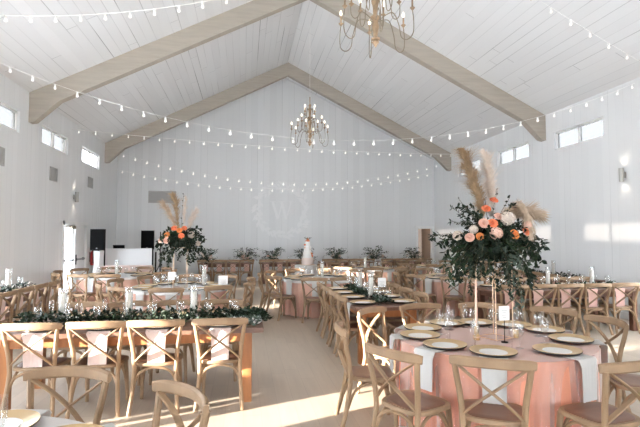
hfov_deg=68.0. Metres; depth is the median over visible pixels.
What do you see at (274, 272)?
chair
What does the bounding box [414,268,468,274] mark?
tablecloth
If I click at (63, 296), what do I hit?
pillar candle
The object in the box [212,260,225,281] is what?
chair
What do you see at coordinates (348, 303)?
napkin
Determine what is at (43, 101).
roof beam
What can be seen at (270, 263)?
table
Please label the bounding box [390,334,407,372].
napkin
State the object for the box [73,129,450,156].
string lights
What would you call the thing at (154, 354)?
napkin
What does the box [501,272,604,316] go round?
table
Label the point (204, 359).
chair
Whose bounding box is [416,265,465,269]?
table overlay
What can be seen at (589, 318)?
chair
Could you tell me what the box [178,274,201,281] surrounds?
chair
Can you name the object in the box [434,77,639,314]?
wall
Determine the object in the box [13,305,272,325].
leaf garland
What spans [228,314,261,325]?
leaf garland
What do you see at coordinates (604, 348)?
napkin
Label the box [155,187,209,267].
flower arrangement
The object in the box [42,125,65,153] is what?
window
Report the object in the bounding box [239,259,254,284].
chair
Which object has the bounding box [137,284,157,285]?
charger plate
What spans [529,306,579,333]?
chair
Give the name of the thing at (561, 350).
charger plate
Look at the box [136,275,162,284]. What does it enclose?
chair
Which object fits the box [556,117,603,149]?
window
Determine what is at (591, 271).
pillar candle
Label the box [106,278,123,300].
chair
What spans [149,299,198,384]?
chair
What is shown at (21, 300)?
napkin
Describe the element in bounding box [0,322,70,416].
chair
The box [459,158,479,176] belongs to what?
window
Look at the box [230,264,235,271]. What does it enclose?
napkin
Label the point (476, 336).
candle holder
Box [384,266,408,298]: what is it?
chair
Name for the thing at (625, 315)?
baseboard
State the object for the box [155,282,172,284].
charger plate
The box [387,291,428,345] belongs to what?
chair
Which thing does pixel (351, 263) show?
chair
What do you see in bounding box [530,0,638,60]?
string lights
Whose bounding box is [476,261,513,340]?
stand
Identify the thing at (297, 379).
floor
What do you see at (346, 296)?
charger plate
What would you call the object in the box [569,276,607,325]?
chair
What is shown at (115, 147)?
roof beam
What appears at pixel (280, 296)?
chair
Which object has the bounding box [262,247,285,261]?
bouquet
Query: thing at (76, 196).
wall sconce
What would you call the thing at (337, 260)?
chair
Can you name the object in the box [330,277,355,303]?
chair
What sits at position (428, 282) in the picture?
napkin
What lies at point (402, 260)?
table
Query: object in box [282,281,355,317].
tablecloth
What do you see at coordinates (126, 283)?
tablecloth
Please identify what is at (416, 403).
chair
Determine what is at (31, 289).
chair
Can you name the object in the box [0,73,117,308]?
wall
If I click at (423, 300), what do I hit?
chair
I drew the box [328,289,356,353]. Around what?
chair
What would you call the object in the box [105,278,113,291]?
napkin
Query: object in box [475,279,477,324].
taper candle
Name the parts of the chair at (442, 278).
leg, rail, seat, seat frame, leg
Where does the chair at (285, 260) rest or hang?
on the floor
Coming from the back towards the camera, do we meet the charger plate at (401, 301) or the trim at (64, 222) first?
the trim at (64, 222)
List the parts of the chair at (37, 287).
leg, rail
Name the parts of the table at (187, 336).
leg, leg, leg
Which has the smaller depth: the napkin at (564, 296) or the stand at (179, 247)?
the napkin at (564, 296)
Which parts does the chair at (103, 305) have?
leg, seat frame, rail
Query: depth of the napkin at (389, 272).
12.95 m
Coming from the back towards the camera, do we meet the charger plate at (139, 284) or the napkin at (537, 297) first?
the charger plate at (139, 284)
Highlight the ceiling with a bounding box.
[0,0,639,159]
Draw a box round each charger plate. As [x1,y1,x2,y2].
[0,409,40,426]
[23,325,63,332]
[58,423,103,426]
[86,328,116,330]
[130,274,146,275]
[131,286,152,288]
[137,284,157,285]
[144,327,173,328]
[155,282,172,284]
[177,281,194,283]
[188,287,203,290]
[207,325,235,327]
[283,276,299,278]
[329,287,347,289]
[335,290,354,293]
[342,295,364,298]
[350,300,375,304]
[373,289,388,292]
[384,294,400,297]
[391,299,414,303]
[400,330,439,339]
[404,323,441,331]
[423,338,467,350]
[429,319,464,326]
[458,318,492,325]
[469,345,517,357]
[479,284,493,286]
[494,320,531,328]
[524,325,564,333]
[532,343,582,356]
[548,333,593,343]
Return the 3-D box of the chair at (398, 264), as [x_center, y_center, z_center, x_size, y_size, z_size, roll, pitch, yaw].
[2.665,1.975,14.886,0.541,0.900,0.553,0,-3,3]
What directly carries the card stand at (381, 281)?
on the table at (393, 310)
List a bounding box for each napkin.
[0,300,5,320]
[10,409,51,416]
[12,295,22,313]
[21,332,48,367]
[34,290,38,308]
[86,330,111,364]
[87,278,93,291]
[102,423,116,426]
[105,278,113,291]
[135,291,147,309]
[145,329,167,362]
[164,292,177,309]
[200,290,210,307]
[210,327,230,359]
[217,264,221,271]
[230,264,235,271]
[244,264,248,271]
[264,262,269,270]
[277,262,282,270]
[286,279,293,294]
[311,281,321,296]
[330,281,339,286]
[347,302,356,320]
[386,270,391,281]
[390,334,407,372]
[394,325,406,349]
[414,346,444,391]
[425,278,432,293]
[450,280,458,294]
[479,356,507,404]
[502,290,514,308]
[533,290,543,305]
[560,289,570,307]
[565,354,596,402]
[587,289,597,306]
[590,339,607,362]
[615,288,624,305]
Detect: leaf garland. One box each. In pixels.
[0,281,36,292]
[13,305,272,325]
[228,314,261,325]
[343,282,394,303]
[488,280,617,286]
[519,269,580,277]
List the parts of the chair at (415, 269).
rail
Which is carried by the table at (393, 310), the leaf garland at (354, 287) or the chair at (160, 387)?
the leaf garland at (354, 287)
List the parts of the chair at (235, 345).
leg, seat frame, rail, leg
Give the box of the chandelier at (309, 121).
[291,97,327,147]
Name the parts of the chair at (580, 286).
leg, rail, leg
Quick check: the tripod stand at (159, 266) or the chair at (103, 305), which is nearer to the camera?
the chair at (103, 305)
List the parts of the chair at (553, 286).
leg, rail, leg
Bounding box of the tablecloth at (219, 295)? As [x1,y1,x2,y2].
[132,291,225,312]
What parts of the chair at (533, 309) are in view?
leg, rail, leg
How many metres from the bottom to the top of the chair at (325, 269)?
0.900 m
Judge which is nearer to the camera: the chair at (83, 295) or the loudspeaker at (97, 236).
the chair at (83, 295)
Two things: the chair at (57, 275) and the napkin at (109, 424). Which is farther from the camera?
the chair at (57, 275)
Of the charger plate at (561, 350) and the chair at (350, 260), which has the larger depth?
the chair at (350, 260)
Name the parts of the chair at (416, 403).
leg, rail, seat, seat frame, leg, leg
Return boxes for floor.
[11,280,639,426]
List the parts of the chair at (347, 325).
leg, rail, leg, seat frame, seat, leg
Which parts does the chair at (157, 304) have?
leg, rail, seat frame, leg, leg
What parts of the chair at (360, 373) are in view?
leg, rail, leg, seat, seat frame, leg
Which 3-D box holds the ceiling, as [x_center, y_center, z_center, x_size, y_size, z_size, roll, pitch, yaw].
[0.515,-4.484,6.691,12.770,3.421,24.920,0,-3,-9]
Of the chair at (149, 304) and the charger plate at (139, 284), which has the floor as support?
the chair at (149, 304)
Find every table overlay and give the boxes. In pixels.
[33,416,82,426]
[77,273,138,280]
[131,283,225,295]
[281,275,357,283]
[339,267,394,272]
[395,323,601,426]
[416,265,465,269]
[416,274,486,282]
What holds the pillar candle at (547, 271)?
in the glass cylinder
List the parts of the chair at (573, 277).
rail, seat frame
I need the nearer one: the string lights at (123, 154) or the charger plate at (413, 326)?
the charger plate at (413, 326)
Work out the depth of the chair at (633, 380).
3.96 m
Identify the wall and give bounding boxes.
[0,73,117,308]
[116,78,434,277]
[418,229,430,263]
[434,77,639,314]
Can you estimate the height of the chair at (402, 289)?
0.900 m
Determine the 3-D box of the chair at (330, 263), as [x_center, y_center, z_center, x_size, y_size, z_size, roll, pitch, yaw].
[0.563,1.957,14.516,0.553,0.900,0.540,2,-4,-38]
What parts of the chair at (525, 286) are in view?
leg, rail, leg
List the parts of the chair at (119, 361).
leg, leg, rail, seat, seat frame, leg, leg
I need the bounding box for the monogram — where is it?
[251,180,309,239]
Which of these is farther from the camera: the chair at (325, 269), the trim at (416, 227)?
the trim at (416, 227)
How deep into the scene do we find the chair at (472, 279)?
9.02 m
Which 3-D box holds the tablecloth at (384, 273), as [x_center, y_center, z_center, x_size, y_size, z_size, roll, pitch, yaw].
[1.296,1.974,13.643,1.756,0.744,1.764,0,-3,-6]
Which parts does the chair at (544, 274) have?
rail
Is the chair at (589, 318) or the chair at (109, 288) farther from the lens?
the chair at (109, 288)
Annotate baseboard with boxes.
[158,276,396,281]
[544,298,639,321]
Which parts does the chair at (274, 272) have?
leg, rail, leg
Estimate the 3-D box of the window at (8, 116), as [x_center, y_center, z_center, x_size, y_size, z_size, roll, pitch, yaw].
[-6.284,-1.968,9.173,0.060,0.460,1.660,0,-3,-9]
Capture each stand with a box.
[92,250,103,272]
[156,232,164,281]
[168,272,174,280]
[173,247,187,287]
[218,276,227,284]
[378,278,385,293]
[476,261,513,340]
[499,306,509,342]
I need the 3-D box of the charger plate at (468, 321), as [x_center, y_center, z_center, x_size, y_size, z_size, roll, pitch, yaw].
[1.645,1.150,5.007,0.363,0.028,0.363,-1,-3,12]
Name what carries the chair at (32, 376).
on the floor
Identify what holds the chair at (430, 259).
on the floor
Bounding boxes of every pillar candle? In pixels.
[6,272,10,287]
[59,293,66,318]
[115,262,117,273]
[125,292,131,320]
[190,291,196,319]
[202,269,205,284]
[321,264,323,277]
[358,273,361,286]
[368,277,372,297]
[546,270,549,283]
[552,263,554,273]
[590,270,593,281]
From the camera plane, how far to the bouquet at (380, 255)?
17.88 m
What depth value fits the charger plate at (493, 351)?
3.74 m
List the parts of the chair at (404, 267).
rail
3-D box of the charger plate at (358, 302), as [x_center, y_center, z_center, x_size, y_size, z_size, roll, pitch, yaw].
[0.590,1.227,6.542,0.363,0.028,0.363,-2,-4,40]
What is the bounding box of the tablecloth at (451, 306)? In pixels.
[416,280,488,316]
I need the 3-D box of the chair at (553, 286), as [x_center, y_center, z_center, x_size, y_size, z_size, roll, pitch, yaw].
[3.734,1.643,8.176,0.553,0.900,0.540,0,-3,-8]
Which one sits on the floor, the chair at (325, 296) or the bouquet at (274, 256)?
the chair at (325, 296)
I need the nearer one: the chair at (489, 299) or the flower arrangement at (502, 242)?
the flower arrangement at (502, 242)
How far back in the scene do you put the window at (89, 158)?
14.66 m
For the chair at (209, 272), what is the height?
0.900 m
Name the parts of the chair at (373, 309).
leg, rail, leg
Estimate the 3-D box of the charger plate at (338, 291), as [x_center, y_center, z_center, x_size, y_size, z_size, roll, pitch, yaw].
[0.401,1.286,7.726,0.363,0.028,0.363,2,-3,-31]
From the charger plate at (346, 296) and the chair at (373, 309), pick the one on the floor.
the chair at (373, 309)
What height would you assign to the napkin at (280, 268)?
0.310 m
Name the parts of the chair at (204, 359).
leg, leg, rail, seat frame, seat, leg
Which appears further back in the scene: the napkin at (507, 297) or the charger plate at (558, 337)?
the napkin at (507, 297)
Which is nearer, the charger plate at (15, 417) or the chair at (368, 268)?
the charger plate at (15, 417)
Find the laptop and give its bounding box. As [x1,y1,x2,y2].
[113,245,124,247]
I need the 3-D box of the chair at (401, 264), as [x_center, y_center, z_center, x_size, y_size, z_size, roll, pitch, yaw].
[2.369,1.935,14.069,0.540,0.900,0.553,1,-3,-24]
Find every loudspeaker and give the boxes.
[90,229,105,249]
[141,231,153,247]
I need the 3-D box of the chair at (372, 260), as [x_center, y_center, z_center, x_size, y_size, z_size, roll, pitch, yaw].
[1.713,2.105,17.503,0.553,0.900,0.540,1,-3,-11]
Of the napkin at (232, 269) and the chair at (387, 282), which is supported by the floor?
the chair at (387, 282)
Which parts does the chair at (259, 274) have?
leg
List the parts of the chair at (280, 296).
leg, rail, leg, seat, seat frame, leg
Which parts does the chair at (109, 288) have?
rail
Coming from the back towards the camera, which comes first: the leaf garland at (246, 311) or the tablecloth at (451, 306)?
the tablecloth at (451, 306)
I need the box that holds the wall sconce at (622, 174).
[618,168,625,181]
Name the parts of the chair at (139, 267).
rail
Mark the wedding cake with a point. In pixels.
(307, 259)
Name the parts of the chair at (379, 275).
rail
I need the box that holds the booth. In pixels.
[104,248,156,282]
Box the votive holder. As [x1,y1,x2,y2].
[513,329,518,337]
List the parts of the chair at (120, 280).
rail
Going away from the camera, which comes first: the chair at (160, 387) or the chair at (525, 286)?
the chair at (160, 387)
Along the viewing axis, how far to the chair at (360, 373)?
4.14 m
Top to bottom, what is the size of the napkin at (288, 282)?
0.310 m
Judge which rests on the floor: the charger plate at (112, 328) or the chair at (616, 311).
the chair at (616, 311)
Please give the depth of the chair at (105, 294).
10.05 m
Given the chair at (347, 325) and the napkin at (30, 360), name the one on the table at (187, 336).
the napkin at (30, 360)
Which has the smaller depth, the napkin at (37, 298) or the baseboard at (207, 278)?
the napkin at (37, 298)
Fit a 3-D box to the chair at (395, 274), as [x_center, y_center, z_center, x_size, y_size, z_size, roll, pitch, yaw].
[1.935,1.771,10.775,0.540,0.900,0.553,0,-3,-1]
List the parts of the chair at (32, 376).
leg, rail, leg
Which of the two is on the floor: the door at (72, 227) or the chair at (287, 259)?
the chair at (287, 259)
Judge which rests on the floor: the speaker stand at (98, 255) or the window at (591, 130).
the speaker stand at (98, 255)
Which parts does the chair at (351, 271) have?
rail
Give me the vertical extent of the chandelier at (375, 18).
3.590 m
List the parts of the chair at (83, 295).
leg, rail, seat frame, leg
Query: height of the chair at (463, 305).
0.900 m
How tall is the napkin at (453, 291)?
0.310 m
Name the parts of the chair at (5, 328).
leg, rail, seat, seat frame, leg, leg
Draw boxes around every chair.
[0,289,17,323]
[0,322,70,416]
[5,286,34,322]
[7,282,48,322]
[23,365,111,424]
[25,279,60,314]
[48,301,107,387]
[49,272,79,312]
[51,270,74,309]
[64,321,128,418]
[66,274,97,313]
[69,268,88,295]
[93,274,120,315]
[95,282,124,312]
[100,267,121,272]
[100,300,154,386]
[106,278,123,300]
[107,286,147,314]
[125,319,184,416]
[136,266,153,272]
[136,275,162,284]
[148,288,183,311]
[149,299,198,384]
[152,271,168,281]
[152,380,210,426]
[161,267,171,281]
[170,269,176,282]
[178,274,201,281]
[191,317,247,412]
[197,260,211,281]
[197,285,232,311]
[200,299,243,382]
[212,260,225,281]
[218,274,238,298]
[222,281,255,309]
[226,260,239,284]
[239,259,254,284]
[240,277,255,304]
[257,272,281,314]
[259,259,273,283]
[263,270,278,308]
[265,275,296,320]
[273,259,286,282]
[285,268,303,275]
[287,259,300,274]
[300,277,327,322]
[316,281,344,336]
[318,268,339,273]
[321,285,356,344]
[322,259,335,272]
[327,262,340,273]
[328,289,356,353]
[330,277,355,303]
[334,267,351,273]
[334,320,398,426]
[336,259,348,265]
[336,293,378,364]
[349,259,361,265]
[349,269,366,285]
[350,262,363,265]
[356,306,395,393]
[361,259,374,265]
[363,267,383,285]
[364,343,452,426]
[366,283,399,335]
[369,274,380,286]
[374,271,382,285]
[374,287,413,345]
[376,262,392,266]
[379,281,389,326]
[381,258,394,267]
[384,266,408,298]
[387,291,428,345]
[393,271,418,312]
[394,258,406,266]
[396,262,413,285]
[396,269,413,297]
[399,303,440,324]
[400,263,410,286]
[400,265,414,286]
[403,263,416,280]
[406,274,436,302]
[407,258,419,271]
[414,268,432,274]
[415,260,429,263]
[419,258,431,263]
[426,265,443,273]
[439,276,467,318]
[449,355,537,426]
[458,302,505,318]
[468,278,496,320]
[473,276,504,319]
[489,284,528,321]
[494,277,529,322]
[513,269,525,282]
[518,284,556,325]
[519,277,557,326]
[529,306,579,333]
[532,272,555,298]
[543,273,575,316]
[543,277,580,326]
[544,283,585,335]
[556,360,639,426]
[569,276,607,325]
[570,283,613,335]
[583,314,631,412]
[598,282,639,333]
[609,373,639,406]
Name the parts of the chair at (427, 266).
rail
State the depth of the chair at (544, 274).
10.12 m
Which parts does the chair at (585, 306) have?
seat frame, leg, rail, leg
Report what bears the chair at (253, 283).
on the floor
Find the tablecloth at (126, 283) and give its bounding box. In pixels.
[74,279,152,311]
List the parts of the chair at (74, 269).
rail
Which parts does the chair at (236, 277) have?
rail, leg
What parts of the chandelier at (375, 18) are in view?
arm, arm, arm, arm, arm, arm, arm, arm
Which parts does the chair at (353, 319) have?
leg, rail, leg, seat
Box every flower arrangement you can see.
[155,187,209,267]
[428,146,550,311]
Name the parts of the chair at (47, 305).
leg, rail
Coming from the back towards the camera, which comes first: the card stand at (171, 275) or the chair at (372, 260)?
the chair at (372, 260)
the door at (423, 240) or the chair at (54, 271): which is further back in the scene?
the door at (423, 240)
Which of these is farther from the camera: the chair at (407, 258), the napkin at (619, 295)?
the chair at (407, 258)
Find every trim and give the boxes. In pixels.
[62,221,87,287]
[415,226,434,263]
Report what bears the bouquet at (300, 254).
on the table at (270, 263)
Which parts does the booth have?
panel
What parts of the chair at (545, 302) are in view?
rail, leg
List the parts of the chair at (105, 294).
leg, rail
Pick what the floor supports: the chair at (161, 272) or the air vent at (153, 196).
the chair at (161, 272)
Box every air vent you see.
[0,147,4,165]
[49,166,57,181]
[88,177,92,188]
[148,191,174,202]
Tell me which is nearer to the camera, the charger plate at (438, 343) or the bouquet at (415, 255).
the charger plate at (438, 343)
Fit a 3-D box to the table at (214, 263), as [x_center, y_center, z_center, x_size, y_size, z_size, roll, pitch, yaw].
[-3.375,2.148,17.096,1.940,0.760,0.897,0,-3,-9]
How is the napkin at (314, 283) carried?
on the table overlay at (332, 276)
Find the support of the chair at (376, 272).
on the floor
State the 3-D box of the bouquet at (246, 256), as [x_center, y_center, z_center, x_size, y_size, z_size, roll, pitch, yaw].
[-2.671,1.489,17.142,0.944,0.559,0.626,2,-3,-29]
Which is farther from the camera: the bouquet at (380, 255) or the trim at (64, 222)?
the bouquet at (380, 255)
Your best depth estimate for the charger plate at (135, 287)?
8.49 m
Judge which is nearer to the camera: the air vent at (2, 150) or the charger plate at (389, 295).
the charger plate at (389, 295)
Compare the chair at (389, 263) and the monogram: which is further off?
the monogram
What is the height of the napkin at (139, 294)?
0.310 m
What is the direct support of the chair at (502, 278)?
on the floor
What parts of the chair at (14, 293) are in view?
rail, leg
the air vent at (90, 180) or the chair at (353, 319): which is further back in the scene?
the air vent at (90, 180)
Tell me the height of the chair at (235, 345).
0.900 m
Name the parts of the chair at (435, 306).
leg, rail, leg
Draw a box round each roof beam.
[28,0,545,141]
[104,62,450,170]
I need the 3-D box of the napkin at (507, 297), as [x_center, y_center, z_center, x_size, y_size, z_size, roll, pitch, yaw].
[3.206,1.466,8.097,0.210,0.310,0.147,0,-3,-9]
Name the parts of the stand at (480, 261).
rod, rod, frame, rod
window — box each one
[0,102,17,131]
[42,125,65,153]
[82,147,97,168]
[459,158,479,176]
[499,142,528,165]
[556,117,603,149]
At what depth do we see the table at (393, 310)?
6.36 m
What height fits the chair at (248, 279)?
0.900 m
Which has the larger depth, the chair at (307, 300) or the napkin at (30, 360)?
the chair at (307, 300)
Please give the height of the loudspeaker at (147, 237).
0.620 m
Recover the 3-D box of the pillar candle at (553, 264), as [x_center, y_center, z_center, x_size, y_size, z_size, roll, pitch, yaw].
[5.442,1.304,11.043,0.070,0.306,0.069,0,-3,-9]
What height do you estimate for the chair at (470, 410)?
0.900 m
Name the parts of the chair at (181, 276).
rail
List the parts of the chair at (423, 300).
leg, rail, leg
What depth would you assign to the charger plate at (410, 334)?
4.36 m
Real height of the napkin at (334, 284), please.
0.310 m
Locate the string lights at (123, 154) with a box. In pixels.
[123,154,437,185]
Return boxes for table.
[0,286,56,312]
[0,315,263,409]
[199,262,252,276]
[259,261,301,283]
[318,261,372,272]
[327,289,425,364]
[374,260,429,266]
[471,286,639,330]
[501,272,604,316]
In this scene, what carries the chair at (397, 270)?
on the floor
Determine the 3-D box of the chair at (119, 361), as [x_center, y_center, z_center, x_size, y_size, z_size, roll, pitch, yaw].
[-2.150,1.468,4.651,0.553,0.900,0.541,0,-3,-9]
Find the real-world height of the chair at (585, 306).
0.900 m
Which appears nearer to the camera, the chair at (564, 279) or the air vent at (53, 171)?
the chair at (564, 279)
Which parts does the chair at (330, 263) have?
rail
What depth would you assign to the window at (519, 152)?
13.90 m
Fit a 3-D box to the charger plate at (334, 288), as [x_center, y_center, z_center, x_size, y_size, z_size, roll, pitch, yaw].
[0.306,1.315,8.318,0.363,0.028,0.363,-1,-3,24]
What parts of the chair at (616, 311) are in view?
seat, leg, seat frame, rail, leg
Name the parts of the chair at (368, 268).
rail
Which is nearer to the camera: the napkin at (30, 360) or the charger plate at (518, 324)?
the napkin at (30, 360)
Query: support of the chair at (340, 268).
on the floor
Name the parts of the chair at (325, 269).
rail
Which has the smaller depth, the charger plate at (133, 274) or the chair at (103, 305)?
the chair at (103, 305)
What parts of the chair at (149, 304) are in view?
leg, seat frame, rail, leg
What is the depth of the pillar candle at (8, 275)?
8.09 m
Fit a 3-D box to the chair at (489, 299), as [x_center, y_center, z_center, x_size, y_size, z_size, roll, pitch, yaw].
[3.461,1.719,9.719,0.553,0.900,0.540,1,-3,-17]
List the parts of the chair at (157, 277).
rail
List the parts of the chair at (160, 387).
leg, leg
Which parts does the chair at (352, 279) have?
rail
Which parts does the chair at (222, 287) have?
leg, rail, leg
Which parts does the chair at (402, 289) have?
seat, seat frame, rail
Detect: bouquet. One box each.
[196,248,217,259]
[233,247,259,261]
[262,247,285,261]
[293,249,315,259]
[323,248,347,258]
[361,245,387,260]
[401,247,421,257]
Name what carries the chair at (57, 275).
on the floor
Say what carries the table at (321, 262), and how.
on the floor
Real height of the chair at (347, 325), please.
0.900 m
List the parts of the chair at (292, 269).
rail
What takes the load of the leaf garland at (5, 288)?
on the table at (9, 298)
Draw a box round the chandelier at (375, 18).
[339,0,414,57]
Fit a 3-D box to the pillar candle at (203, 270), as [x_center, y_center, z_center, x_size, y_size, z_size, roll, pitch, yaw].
[-2.204,1.203,9.018,0.070,0.306,0.069,0,-3,-9]
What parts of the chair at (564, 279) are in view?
rail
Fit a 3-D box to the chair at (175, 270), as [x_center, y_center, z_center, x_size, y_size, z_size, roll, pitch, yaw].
[-3.770,1.809,11.530,0.540,0.900,0.553,0,-3,-8]
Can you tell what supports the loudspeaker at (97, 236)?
on the speaker stand at (98, 255)
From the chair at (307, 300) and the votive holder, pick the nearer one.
the votive holder
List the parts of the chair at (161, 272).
rail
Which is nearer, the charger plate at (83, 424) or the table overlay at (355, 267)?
the charger plate at (83, 424)
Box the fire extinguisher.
[89,250,93,264]
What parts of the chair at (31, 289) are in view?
leg, rail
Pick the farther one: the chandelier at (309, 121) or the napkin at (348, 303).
the chandelier at (309, 121)
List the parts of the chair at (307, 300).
leg, rail, seat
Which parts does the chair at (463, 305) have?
leg, rail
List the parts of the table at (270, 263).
leg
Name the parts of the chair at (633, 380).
leg, seat frame, seat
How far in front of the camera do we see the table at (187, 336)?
4.70 m
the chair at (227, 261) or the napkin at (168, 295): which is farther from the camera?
the chair at (227, 261)
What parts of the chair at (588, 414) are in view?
leg, seat frame, seat, leg, rail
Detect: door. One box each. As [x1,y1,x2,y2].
[64,224,75,297]
[75,225,84,273]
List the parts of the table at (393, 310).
leg, leg, leg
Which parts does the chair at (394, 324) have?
leg, seat, rail, leg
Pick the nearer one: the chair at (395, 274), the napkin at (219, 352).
the napkin at (219, 352)
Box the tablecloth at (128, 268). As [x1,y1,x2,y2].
[100,265,152,272]
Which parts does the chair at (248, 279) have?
rail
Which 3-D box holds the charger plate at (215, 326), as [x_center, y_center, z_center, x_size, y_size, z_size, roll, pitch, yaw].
[-1.026,1.147,4.930,0.363,0.028,0.363,-2,-3,29]
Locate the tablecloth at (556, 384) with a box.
[397,342,600,426]
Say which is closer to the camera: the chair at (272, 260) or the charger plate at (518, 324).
the charger plate at (518, 324)
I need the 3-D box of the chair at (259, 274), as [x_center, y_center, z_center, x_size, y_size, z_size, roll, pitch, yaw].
[-1.109,1.754,10.427,0.540,0.900,0.553,0,-3,-8]
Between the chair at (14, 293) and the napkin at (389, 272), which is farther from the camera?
the napkin at (389, 272)
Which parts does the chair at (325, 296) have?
leg, rail, leg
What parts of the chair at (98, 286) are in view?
rail, leg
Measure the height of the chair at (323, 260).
0.900 m
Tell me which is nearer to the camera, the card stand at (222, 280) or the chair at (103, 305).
the chair at (103, 305)
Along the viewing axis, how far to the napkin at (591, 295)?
8.28 m
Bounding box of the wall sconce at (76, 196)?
[73,192,78,201]
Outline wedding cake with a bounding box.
[300,237,314,264]
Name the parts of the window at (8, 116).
pane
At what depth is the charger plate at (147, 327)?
4.67 m
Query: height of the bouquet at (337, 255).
0.561 m
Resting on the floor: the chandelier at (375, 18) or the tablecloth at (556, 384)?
the tablecloth at (556, 384)
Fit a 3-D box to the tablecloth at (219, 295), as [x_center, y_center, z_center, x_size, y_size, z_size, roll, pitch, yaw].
[-2.578,1.728,8.680,1.733,0.744,1.723,-1,-3,22]
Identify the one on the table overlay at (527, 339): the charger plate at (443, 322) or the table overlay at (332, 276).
the charger plate at (443, 322)
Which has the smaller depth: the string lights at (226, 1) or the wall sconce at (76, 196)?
the string lights at (226, 1)
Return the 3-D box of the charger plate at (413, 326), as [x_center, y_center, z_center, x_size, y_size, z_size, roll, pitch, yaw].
[1.018,1.135,4.701,0.363,0.028,0.363,1,-3,-17]
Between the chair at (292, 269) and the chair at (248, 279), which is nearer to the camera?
the chair at (248, 279)
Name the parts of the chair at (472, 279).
leg, rail, leg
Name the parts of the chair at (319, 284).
leg, leg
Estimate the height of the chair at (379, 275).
0.900 m
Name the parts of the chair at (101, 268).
rail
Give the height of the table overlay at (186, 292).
0.045 m
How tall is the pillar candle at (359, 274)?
0.306 m
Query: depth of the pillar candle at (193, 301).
5.23 m
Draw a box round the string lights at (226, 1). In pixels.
[0,0,227,22]
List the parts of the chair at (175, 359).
leg, leg, rail, seat, seat frame, leg, leg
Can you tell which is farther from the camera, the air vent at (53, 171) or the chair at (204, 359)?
the air vent at (53, 171)
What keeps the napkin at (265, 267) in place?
on the table at (270, 263)
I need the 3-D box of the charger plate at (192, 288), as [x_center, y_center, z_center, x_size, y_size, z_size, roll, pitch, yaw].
[-2.110,1.309,8.221,0.363,0.028,0.363,-1,-3,24]
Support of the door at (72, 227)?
in the wall at (34, 208)
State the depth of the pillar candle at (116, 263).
11.35 m
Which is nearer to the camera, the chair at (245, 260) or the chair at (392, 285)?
the chair at (392, 285)
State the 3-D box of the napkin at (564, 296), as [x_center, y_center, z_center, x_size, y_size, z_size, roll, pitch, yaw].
[4.243,1.475,8.262,0.210,0.310,0.147,0,-3,-9]
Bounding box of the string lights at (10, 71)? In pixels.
[1,63,633,144]
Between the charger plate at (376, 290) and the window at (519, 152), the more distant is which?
the window at (519, 152)
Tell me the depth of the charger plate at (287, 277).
10.58 m
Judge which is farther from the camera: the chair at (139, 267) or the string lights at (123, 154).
the string lights at (123, 154)
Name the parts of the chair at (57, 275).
rail, leg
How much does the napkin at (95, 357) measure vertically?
0.310 m
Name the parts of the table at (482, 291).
leg, leg, leg, leg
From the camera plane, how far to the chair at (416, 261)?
16.17 m
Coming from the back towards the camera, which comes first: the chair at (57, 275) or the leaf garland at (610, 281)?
the chair at (57, 275)
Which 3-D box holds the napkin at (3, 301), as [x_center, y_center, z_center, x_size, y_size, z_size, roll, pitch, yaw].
[-4.718,1.409,6.934,0.147,0.310,0.210,0,-3,-9]
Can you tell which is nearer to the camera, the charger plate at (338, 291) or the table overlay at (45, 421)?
the table overlay at (45, 421)
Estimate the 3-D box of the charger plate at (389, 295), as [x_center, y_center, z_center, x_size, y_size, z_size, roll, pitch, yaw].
[1.054,1.262,7.253,0.363,0.028,0.363,-3,-4,43]
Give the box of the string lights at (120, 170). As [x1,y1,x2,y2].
[120,170,433,191]
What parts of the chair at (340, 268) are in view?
rail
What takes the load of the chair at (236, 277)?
on the floor
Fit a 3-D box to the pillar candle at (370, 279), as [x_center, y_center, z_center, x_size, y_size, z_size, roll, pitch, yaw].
[0.763,1.109,7.113,0.070,0.306,0.069,0,-3,-9]
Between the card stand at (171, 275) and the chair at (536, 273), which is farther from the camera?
the chair at (536, 273)
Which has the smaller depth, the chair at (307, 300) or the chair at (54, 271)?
the chair at (307, 300)
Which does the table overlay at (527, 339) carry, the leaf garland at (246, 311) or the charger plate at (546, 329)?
the charger plate at (546, 329)
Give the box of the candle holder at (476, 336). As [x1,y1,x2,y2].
[473,325,479,339]
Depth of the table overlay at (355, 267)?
13.11 m
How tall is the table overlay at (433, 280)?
0.045 m
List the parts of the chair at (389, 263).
rail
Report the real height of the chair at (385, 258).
0.900 m
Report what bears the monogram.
attached to the wall at (386, 215)
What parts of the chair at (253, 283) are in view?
leg, rail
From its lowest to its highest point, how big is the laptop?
0.203 m
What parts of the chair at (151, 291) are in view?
rail, leg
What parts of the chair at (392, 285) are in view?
rail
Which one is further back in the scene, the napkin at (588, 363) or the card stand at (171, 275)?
the card stand at (171, 275)
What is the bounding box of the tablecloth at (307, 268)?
[295,264,318,274]
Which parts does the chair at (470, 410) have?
leg, seat frame, rail, seat, leg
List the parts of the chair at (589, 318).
leg, rail, leg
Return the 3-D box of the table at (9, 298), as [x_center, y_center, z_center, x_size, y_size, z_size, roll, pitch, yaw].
[-5.247,1.683,7.697,0.917,0.760,2.400,0,-3,-9]
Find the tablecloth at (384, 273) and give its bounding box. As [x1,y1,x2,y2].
[339,272,393,293]
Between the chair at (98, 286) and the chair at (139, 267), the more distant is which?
the chair at (139, 267)
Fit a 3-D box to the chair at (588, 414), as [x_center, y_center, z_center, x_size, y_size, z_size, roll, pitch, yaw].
[1.965,1.398,3.239,0.553,0.900,0.541,1,-3,-19]
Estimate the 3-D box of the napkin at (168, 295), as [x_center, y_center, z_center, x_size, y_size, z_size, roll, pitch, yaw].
[-2.455,1.453,7.845,0.210,0.310,0.147,0,-3,-7]
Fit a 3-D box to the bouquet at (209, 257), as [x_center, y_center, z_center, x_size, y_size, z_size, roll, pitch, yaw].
[-4.113,1.480,16.965,0.893,0.557,0.626,0,-3,5]

